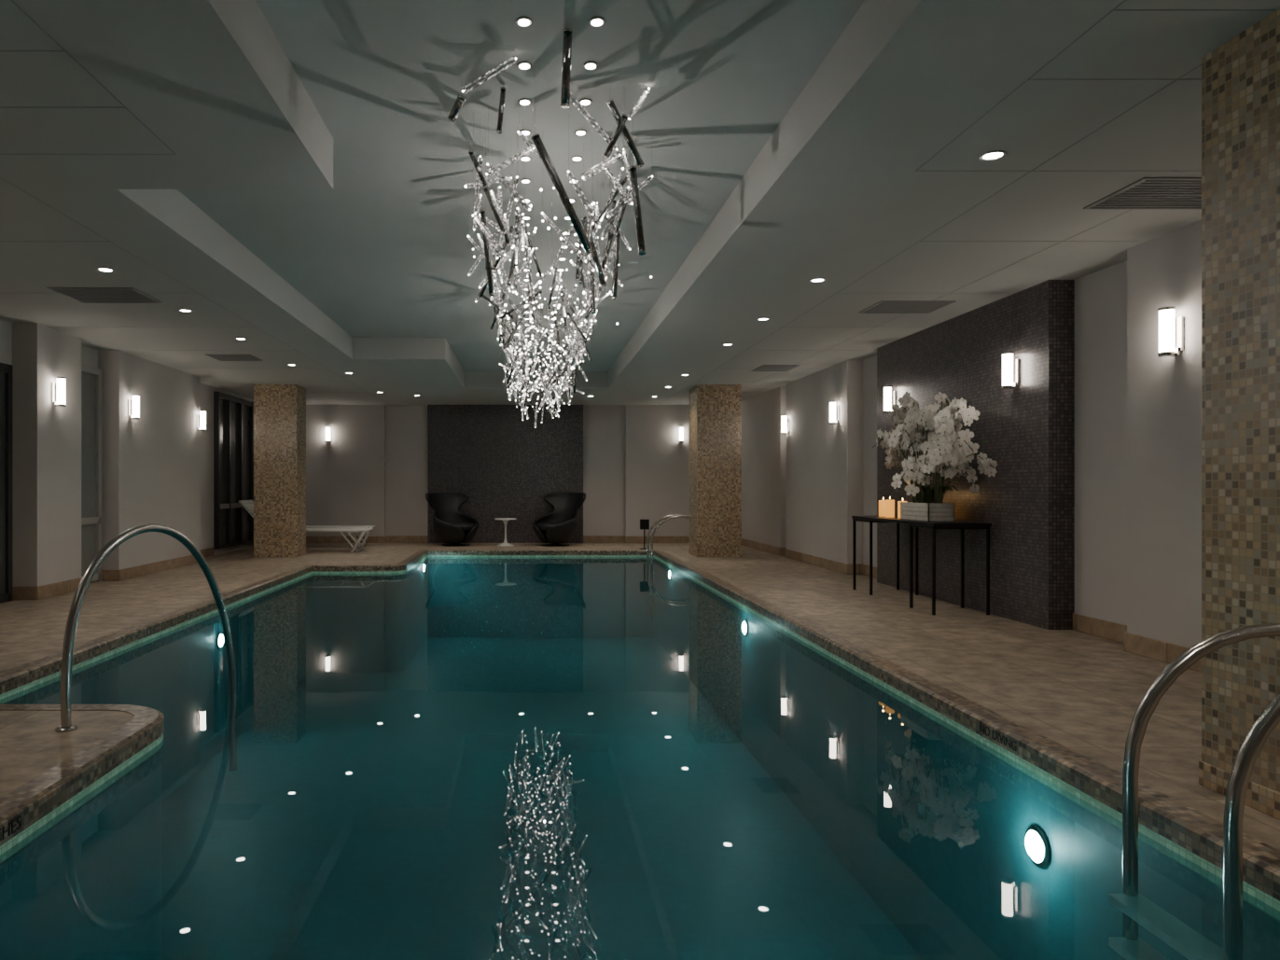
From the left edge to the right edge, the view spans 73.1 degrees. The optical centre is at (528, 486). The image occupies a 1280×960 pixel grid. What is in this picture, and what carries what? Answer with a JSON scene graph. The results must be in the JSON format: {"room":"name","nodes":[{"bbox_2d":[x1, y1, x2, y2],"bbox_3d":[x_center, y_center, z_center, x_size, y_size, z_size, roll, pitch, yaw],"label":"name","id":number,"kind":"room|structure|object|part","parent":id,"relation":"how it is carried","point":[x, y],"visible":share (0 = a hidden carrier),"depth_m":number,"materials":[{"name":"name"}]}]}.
{"room":"spa","nodes":[
{"label":"spa","id":0,"kind":"room"},
{"bbox_2d":[0,320,253,586],"bbox_3d":[-5.075,-0.243,7.350,0.450,2.726,19.700,0,0,0],"label":"wall","id":1,"kind":"structure","parent":0,"point":[158,467],"depth_m":10.10,"materials":[{"name":"grey paint"}]},
{"bbox_2d":[0,361,13,603],"bbox_3d":[-5.043,-0.030,7.660,0.113,2.300,1.350,0,0,0],"label":"door","id":2,"kind":"structure","parent":1,"relation":"in","point":[6,369],"depth_m":8.27,"materials":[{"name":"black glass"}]},
{"bbox_2d":[51,376,66,406],"bbox_3d":[-4.790,-0.960,8.710,0.119,0.300,0.090,0,0,0],"label":"wall sconce","id":3,"kind":"object","parent":1,"relation":"attached to","point":[58,390],"visible":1,"depth_m":8.68,"materials":[{"name":"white glass"}]},
{"bbox_2d":[81,363,101,583],"bbox_3d":[-5.049,-0.130,9.680,0.101,2.500,0.800,0,0,0],"label":"door","id":4,"kind":"structure","parent":1,"relation":"in","point":[90,376],"depth_m":9.88,"materials":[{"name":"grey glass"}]},
{"bbox_2d":[13,547,214,599],"bbox_3d":[-4.980,1.055,5.650,0.290,0.130,16.300,0,0,0],"label":"baseboard","id":5,"kind":"structure","parent":1,"relation":"attached to","point":[47,591],"depth_m":10.08,"materials":[{"name":"stone"}]},
{"bbox_2d":[127,394,139,419],"bbox_3d":[-4.790,-0.960,10.370,0.119,0.300,0.090,0,0,0],"label":"wall sconce","id":6,"kind":"object","parent":1,"relation":"attached to","point":[133,406],"visible":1,"depth_m":10.34,"materials":[{"name":"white glass"}]},
{"bbox_2d":[196,409,206,431],"bbox_3d":[-4.790,-0.960,12.500,0.119,0.300,0.090,0,0,0],"label":"wall sconce","id":7,"kind":"object","parent":1,"relation":"attached to","point":[201,417],"visible":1,"depth_m":12.47,"materials":[{"name":"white glass"}]},
{"bbox_2d":[213,391,253,549],"bbox_3d":[-5.060,-0.255,15.107,0.080,2.550,2.585,0,0,0],"label":"window","id":8,"kind":"structure","parent":1,"relation":"in","point":[233,417],"depth_m":14.64,"materials":[{"name":"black glass"}]},
{"bbox_2d":[306,404,688,536],"bbox_3d":[-0.425,-0.243,17.035,9.350,2.726,0.330,0,0,0],"label":"wall","id":9,"kind":"structure","parent":0,"point":[372,470],"depth_m":16.87,"materials":[{"name":"grey paint"}]},
{"bbox_2d":[325,426,331,442],"bbox_3d":[-3.960,-1.020,16.811,0.090,0.300,0.119,0,0,0],"label":"wall sconce","id":10,"kind":"object","parent":9,"relation":"attached to","point":[327,431],"visible":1,"depth_m":16.77,"materials":[{"name":"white glass"}]},
{"bbox_2d":[306,535,688,542],"bbox_3d":[-0.425,1.055,16.940,9.350,0.130,0.170,0,0,0],"label":"baseboard","id":11,"kind":"structure","parent":9,"relation":"attached to","point":[386,538],"depth_m":16.86,"materials":[{"name":"stone"}]},
{"bbox_2d":[427,404,583,542],"bbox_3d":[-0.465,-0.243,16.925,3.070,2.726,0.150,0,0,0],"label":"panel","id":12,"kind":"object","parent":9,"relation":"attached to","point":[506,465],"visible":0.93,"depth_m":16.85,"materials":[{"name":"tile"}]},
{"bbox_2d":[678,426,683,442],"bbox_3d":[3.000,-1.020,16.811,0.090,0.300,0.119,0,0,0],"label":"wall sconce","id":13,"kind":"object","parent":9,"relation":"attached to","point":[681,428],"visible":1,"depth_m":16.76,"materials":[{"name":"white glass"}]},
{"bbox_2d":[0,0,1279,405],"bbox_3d":[-0.425,-1.818,7.250,9.750,0.424,19.900,0,0,0],"label":"ceiling","id":14,"kind":"structure","parent":0,"point":[313,191],"depth_m":4.56,"materials":[{"name":"paint"}]},
{"bbox_2d":[46,287,162,303],"bbox_3d":[-3.550,-1.599,7.175,0.700,0.014,0.550,0,0,0],"label":"ceiling vent","id":15,"kind":"object","parent":14,"relation":"in","point":[83,295],"depth_m":7.15,"materials":[{"name":"grey metal"}]},
{"bbox_2d":[96,267,114,272],"bbox_3d":[-3.140,-1.602,6.330,0.124,0.006,0.124,0,0,0],"label":"recessed light","id":16,"kind":"object","parent":14,"relation":"in","point":[105,270],"visible":1,"depth_m":6.33,"materials":[{"name":"white glass"}]},
{"bbox_2d":[178,308,192,312],"bbox_3d":[-3.140,-1.602,7.800,0.124,0.006,0.124,0,0,0],"label":"recessed light","id":17,"kind":"object","parent":14,"relation":"in","point":[181,310],"visible":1,"depth_m":7.81,"materials":[{"name":"white glass"}]},
{"bbox_2d":[205,354,263,361],"bbox_3d":[-3.675,-1.599,10.650,0.550,0.014,0.500,0,0,0],"label":"ceiling vent","id":18,"kind":"object","parent":14,"relation":"in","point":[221,357],"depth_m":10.59,"materials":[{"name":"grey metal"}]},
{"bbox_2d":[447,16,653,427],"bbox_3d":[0.129,-1.331,7.950,1.096,1.097,9.066,0,0,0],"label":"chandelier","id":19,"kind":"object","parent":14,"relation":"hanging from","point":[585,239],"visible":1,"depth_m":4.91,"materials":[{"name":"clear glass"},{"name":"smoked chrome"}]},
{"bbox_2d":[0,0,1277,404],"bbox_3d":[-0.400,-1.606,8.450,8.800,0.002,16.900,0,0,0],"label":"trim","id":20,"kind":"structure","parent":14,"relation":"attached to","point":[12,1],"depth_m":4.13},
{"bbox_2d":[756,318,769,320],"bbox_3d":[2.250,-1.602,8.200,0.124,0.006,0.124,0,0,0],"label":"recessed light","id":21,"kind":"object","parent":14,"relation":"in","point":[758,319],"visible":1,"depth_m":8.21,"materials":[{"name":"white glass"}]},
{"bbox_2d":[751,364,801,371],"bbox_3d":[3.350,-1.599,11.600,0.500,0.014,0.600,0,0,0],"label":"ceiling vent","id":22,"kind":"object","parent":14,"relation":"in","point":[764,368],"depth_m":11.52,"materials":[{"name":"grey metal"}]},
{"bbox_2d":[809,278,825,282],"bbox_3d":[2.250,-1.602,6.650,0.124,0.006,0.124,0,0,0],"label":"recessed light","id":23,"kind":"object","parent":14,"relation":"in","point":[817,280],"visible":1,"depth_m":6.65,"materials":[{"name":"white glass"}]},
{"bbox_2d":[858,300,955,313],"bbox_3d":[3.375,-1.599,7.650,0.650,0.014,0.500,0,0,0],"label":"ceiling vent","id":24,"kind":"object","parent":14,"relation":"in","point":[883,306],"depth_m":7.59,"materials":[{"name":"grey metal"}]},
{"bbox_2d":[978,151,1007,160],"bbox_3d":[2.250,-1.602,4.140,0.124,0.006,0.124,0,0,0],"label":"recessed light","id":25,"kind":"object","parent":14,"relation":"in","point":[993,155],"visible":1,"depth_m":4.14,"materials":[{"name":"white glass"}]},
{"bbox_2d":[1083,177,1201,208],"bbox_3d":[3.575,-1.599,4.685,0.750,0.014,0.490,0,0,0],"label":"ceiling vent","id":26,"kind":"object","parent":14,"relation":"in","point":[1147,192],"depth_m":4.69,"materials":[{"name":"grey metal"}]},
{"bbox_2d":[0,542,1279,849],"bbox_3d":[-0.425,1.120,7.250,9.750,0.001,19.900,0,0,0],"label":"floor","id":27,"kind":"structure","parent":0,"point":[1082,692],"depth_m":5.84,"materials":[{"name":"stone"}]},
{"bbox_2d":[55,523,236,770],"bbox_3d":[-1.954,0.958,4.539,0.090,1.524,1.358,0,0,16],"label":"pool handrail","id":28,"kind":"object","parent":27,"relation":"on","point":[66,725],"visible":1,"depth_m":4.33,"materials":[{"name":"metal"}]},
{"bbox_2d":[253,384,306,556],"bbox_3d":[-4.010,-0.243,13.775,0.692,2.726,0.562,0,0,0],"label":"column","id":29,"kind":"structure","parent":27,"relation":"on","point":[279,410],"depth_m":13.50,"materials":[{"name":"beige tile"}]},
{"bbox_2d":[237,500,373,552],"bbox_3d":[-3.830,0.688,14.750,2.176,0.892,0.656,0,0,0],"label":"sun lounger","id":30,"kind":"object","parent":27,"relation":"on","point":[244,503],"visible":0.55,"depth_m":14.55,"materials":[{"name":"white paint"}]},
{"bbox_2d":[250,499,375,547],"bbox_3d":[-3.970,0.688,15.750,2.176,0.892,0.656,0,0,0],"label":"sun lounger","id":31,"kind":"object","parent":27,"relation":"on","point":[307,526],"visible":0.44,"depth_m":15.73,"materials":[{"name":"white paint"}]},
{"bbox_2d":[425,492,478,546],"bbox_3d":[-1.469,0.626,16.176,0.951,0.988,1.031,0,0,-30],"label":"lounge chair","id":32,"kind":"object","parent":27,"relation":"on","point":[452,526],"visible":1,"depth_m":16.24,"materials":[{"name":"black leather"}]},
{"bbox_2d":[447,522,475,530],"bbox_3d":[-1.368,0.765,16.084,0.750,0.150,0.750,0,0,-38],"label":"seat cushion","id":33,"kind":"object","parent":32,"relation":"on","point":[452,526],"depth_m":15.78,"materials":[{"name":"black leather"}]},
{"bbox_2d":[494,517,516,546],"bbox_3d":[-0.440,0.865,16.050,0.410,0.510,0.410,0,0,0],"label":"side table","id":34,"kind":"object","parent":27,"relation":"on","point":[505,520],"visible":1,"depth_m":16.02,"materials":[{"name":"white paint"}]},
{"bbox_2d":[532,492,585,546],"bbox_3d":[0.589,0.626,16.176,0.951,0.988,1.031,0,0,30],"label":"lounge chair","id":35,"kind":"object","parent":27,"relation":"on","point":[560,526],"visible":1,"depth_m":16.20,"materials":[{"name":"black leather"}]},
{"bbox_2d":[535,522,562,530],"bbox_3d":[0.488,0.765,16.084,0.750,0.150,0.750,0,0,38],"label":"seat cushion","id":36,"kind":"object","parent":35,"relation":"on","point":[539,526],"depth_m":15.78,"materials":[{"name":"black leather"}]},
{"bbox_2d":[0,587,1279,959],"bbox_3d":[-0.435,1.940,7.650,5.230,1.360,14.300,0,0,0],"label":"swimming pool","id":37,"kind":"object","parent":27,"relation":"in","point":[473,773],"visible":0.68,"depth_m":6.16,"materials":[{"name":"paint"}]},
{"bbox_2d":[216,632,223,649],"bbox_3d":[-3.031,1.520,8.400,0.034,0.164,0.164,0,0,0],"label":"pool light","id":38,"kind":"object","parent":37,"relation":"attached to","point":[219,638],"visible":1,"depth_m":8.36,"materials":[{"name":"glass"}]},
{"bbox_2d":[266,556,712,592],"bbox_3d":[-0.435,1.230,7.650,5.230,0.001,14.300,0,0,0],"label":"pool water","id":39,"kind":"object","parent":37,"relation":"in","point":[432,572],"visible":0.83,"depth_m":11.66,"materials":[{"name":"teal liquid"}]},
{"bbox_2d":[0,549,1279,919],"bbox_3d":[-0.435,1.188,7.650,5.470,0.144,14.540,0,0,0],"label":"pool coping","id":40,"kind":"object","parent":37,"relation":"on","point":[1195,831],"depth_m":3.91,"materials":[{"name":"tile"}]},
{"bbox_3d":[-0.435,1.227,7.650,5.212,0.056,14.282,0,0,0],"label":"waterline light strip","id":41,"kind":"part","parent":40,"relation":"part of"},
{"bbox_2d":[741,619,748,636],"bbox_3d":[2.161,1.420,8.560,0.034,0.164,0.164,0,0,0],"label":"pool light","id":42,"kind":"object","parent":37,"relation":"attached to","point":[744,626],"visible":1,"depth_m":8.52,"materials":[{"name":"glass"}]},
{"bbox_2d":[1024,825,1050,866],"bbox_3d":[2.161,1.540,3.650,0.034,0.164,0.164,0,0,0],"label":"pool light","id":43,"kind":"object","parent":37,"relation":"attached to","point":[1036,844],"visible":1,"depth_m":3.62,"materials":[{"name":"glass"}]},
{"bbox_2d":[639,519,649,549],"bbox_3d":[2.050,0.855,15.150,0.180,0.530,0.180,0,0,0],"label":"sign","id":44,"kind":"object","parent":27,"relation":"on","point":[644,523],"visible":0.88,"depth_m":15.12,"materials":[{"name":"black metal"}]},
{"bbox_2d":[646,514,690,621],"bbox_3d":[2.513,1.350,14.275,1.025,1.740,0.540,0,0,0],"label":"grab rail","id":45,"kind":"object","parent":27,"relation":"attached to","point":[669,517],"visible":0.52,"depth_m":14.04,"materials":[{"name":"metal"}]},
{"bbox_2d":[688,384,741,556],"bbox_3d":[3.010,-0.243,13.850,0.712,2.726,0.712,0,0,0],"label":"column","id":46,"kind":"structure","parent":27,"relation":"on","point":[715,410],"depth_m":13.50,"materials":[{"name":"beige tile"}]},
{"bbox_2d":[851,515,991,614],"bbox_3d":[3.750,0.720,8.315,0.500,0.800,1.870,0,0,0],"label":"console table","id":47,"kind":"object","parent":27,"relation":"on","point":[956,524],"visible":0.93,"depth_m":7.84,"materials":[{"name":"black metal"}]},
{"bbox_2d":[878,498,885,516],"bbox_3d":[3.740,0.218,9.010,0.090,0.204,0.089,0,0,0],"label":"pillar candle","id":48,"kind":"object","parent":47,"relation":"on","point":[882,503],"visible":0.84,"depth_m":8.97,"materials":[{"name":"wax"}]},
{"bbox_2d":[885,497,894,517],"bbox_3d":[3.700,0.213,8.750,0.090,0.214,0.089,0,0,0],"label":"pillar candle","id":49,"kind":"object","parent":47,"relation":"on","point":[889,504],"visible":1,"depth_m":8.71,"materials":[{"name":"wax"}]},
{"bbox_2d":[897,497,906,518],"bbox_3d":[3.720,0.218,8.500,0.090,0.204,0.089,0,0,0],"label":"pillar candle","id":50,"kind":"object","parent":47,"relation":"on","point":[898,502],"visible":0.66,"depth_m":8.49,"materials":[{"name":"wax"}]},
{"bbox_2d":[900,501,954,521],"bbox_3d":[3.740,0.238,8.030,0.240,0.163,0.580,0,0,0],"label":"planter box","id":51,"kind":"object","parent":47,"relation":"on","point":[909,510],"visible":0.96,"depth_m":7.77,"materials":[{"name":"grey wood"}]},
{"bbox_2d":[872,391,997,503],"bbox_3d":[3.651,-0.351,8.033,0.726,1.075,1.714,0,0,0],"label":"orchid arrangement","id":52,"kind":"object","parent":51,"relation":"in","point":[939,435],"visible":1,"depth_m":7.74,"materials":[{"name":"white plant"}]},
{"bbox_2d":[1108,623,1279,959],"bbox_3d":[2.382,1.329,2.540,1.045,1.781,0.490,0,0,0],"label":"pool ladder","id":53,"kind":"object","parent":27,"relation":"on","point":[1136,909],"visible":1,"depth_m":2.62,"materials":[{"name":"metal"}]},
{"bbox_2d":[1198,8,1279,820],"bbox_3d":[2.860,-0.243,3.025,0.692,2.726,0.362,0,0,0],"label":"column","id":54,"kind":"structure","parent":27,"relation":"on","point":[1241,76],"depth_m":3.02,"materials":[{"name":"beige tile"}]},
{"bbox_2d":[741,219,1201,647],"bbox_3d":[4.250,-0.243,7.350,0.400,2.726,19.700,0,0,0],"label":"wall","id":55,"kind":"structure","parent":0,"point":[1138,411],"depth_m":6.24,"materials":[{"name":"grey paint"}]},
{"bbox_2d":[780,414,790,433],"bbox_3d":[3.990,-0.960,13.300,0.119,0.300,0.090,0,0,0],"label":"wall sconce","id":56,"kind":"object","parent":55,"relation":"attached to","point":[786,423],"visible":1,"depth_m":13.27,"materials":[{"name":"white glass"}]},
{"bbox_2d":[829,401,839,424],"bbox_3d":[3.990,-0.960,11.170,0.119,0.300,0.090,0,0,0],"label":"wall sconce","id":57,"kind":"object","parent":55,"relation":"attached to","point":[834,410],"visible":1,"depth_m":11.14,"materials":[{"name":"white glass"}]},
{"bbox_2d":[741,538,1201,672],"bbox_3d":[4.155,1.055,7.250,0.240,0.130,19.500,0,0,0],"label":"baseboard","id":58,"kind":"structure","parent":55,"relation":"attached to","point":[1160,650],"depth_m":6.32,"materials":[{"name":"stone"}]},
{"bbox_2d":[876,279,1074,629],"bbox_3d":[4.150,-0.243,8.290,0.200,2.726,3.280,0,0,0],"label":"panel","id":59,"kind":"object","parent":55,"relation":"attached to","point":[1028,429],"visible":0.79,"depth_m":7.33,"materials":[{"name":"tile"}]},
{"bbox_2d":[883,385,896,413],"bbox_3d":[3.990,-0.960,9.460,0.119,0.300,0.090,0,0,0],"label":"wall sconce","id":60,"kind":"object","parent":59,"relation":"attached to","point":[889,396],"visible":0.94,"depth_m":9.43,"materials":[{"name":"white glass"}]},
{"bbox_2d":[1001,351,1019,389],"bbox_3d":[3.990,-0.960,7.090,0.119,0.300,0.090,0,0,0],"label":"wall sconce","id":61,"kind":"object","parent":59,"relation":"attached to","point":[1010,368],"visible":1,"depth_m":7.06,"materials":[{"name":"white glass"}]},
{"bbox_2d":[1157,306,1184,357],"bbox_3d":[3.990,-0.960,5.320,0.119,0.300,0.090,0,0,0],"label":"wall sconce","id":62,"kind":"object","parent":55,"relation":"attached to","point":[1171,329],"visible":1,"depth_m":5.29,"materials":[{"name":"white glass"}]}
]}

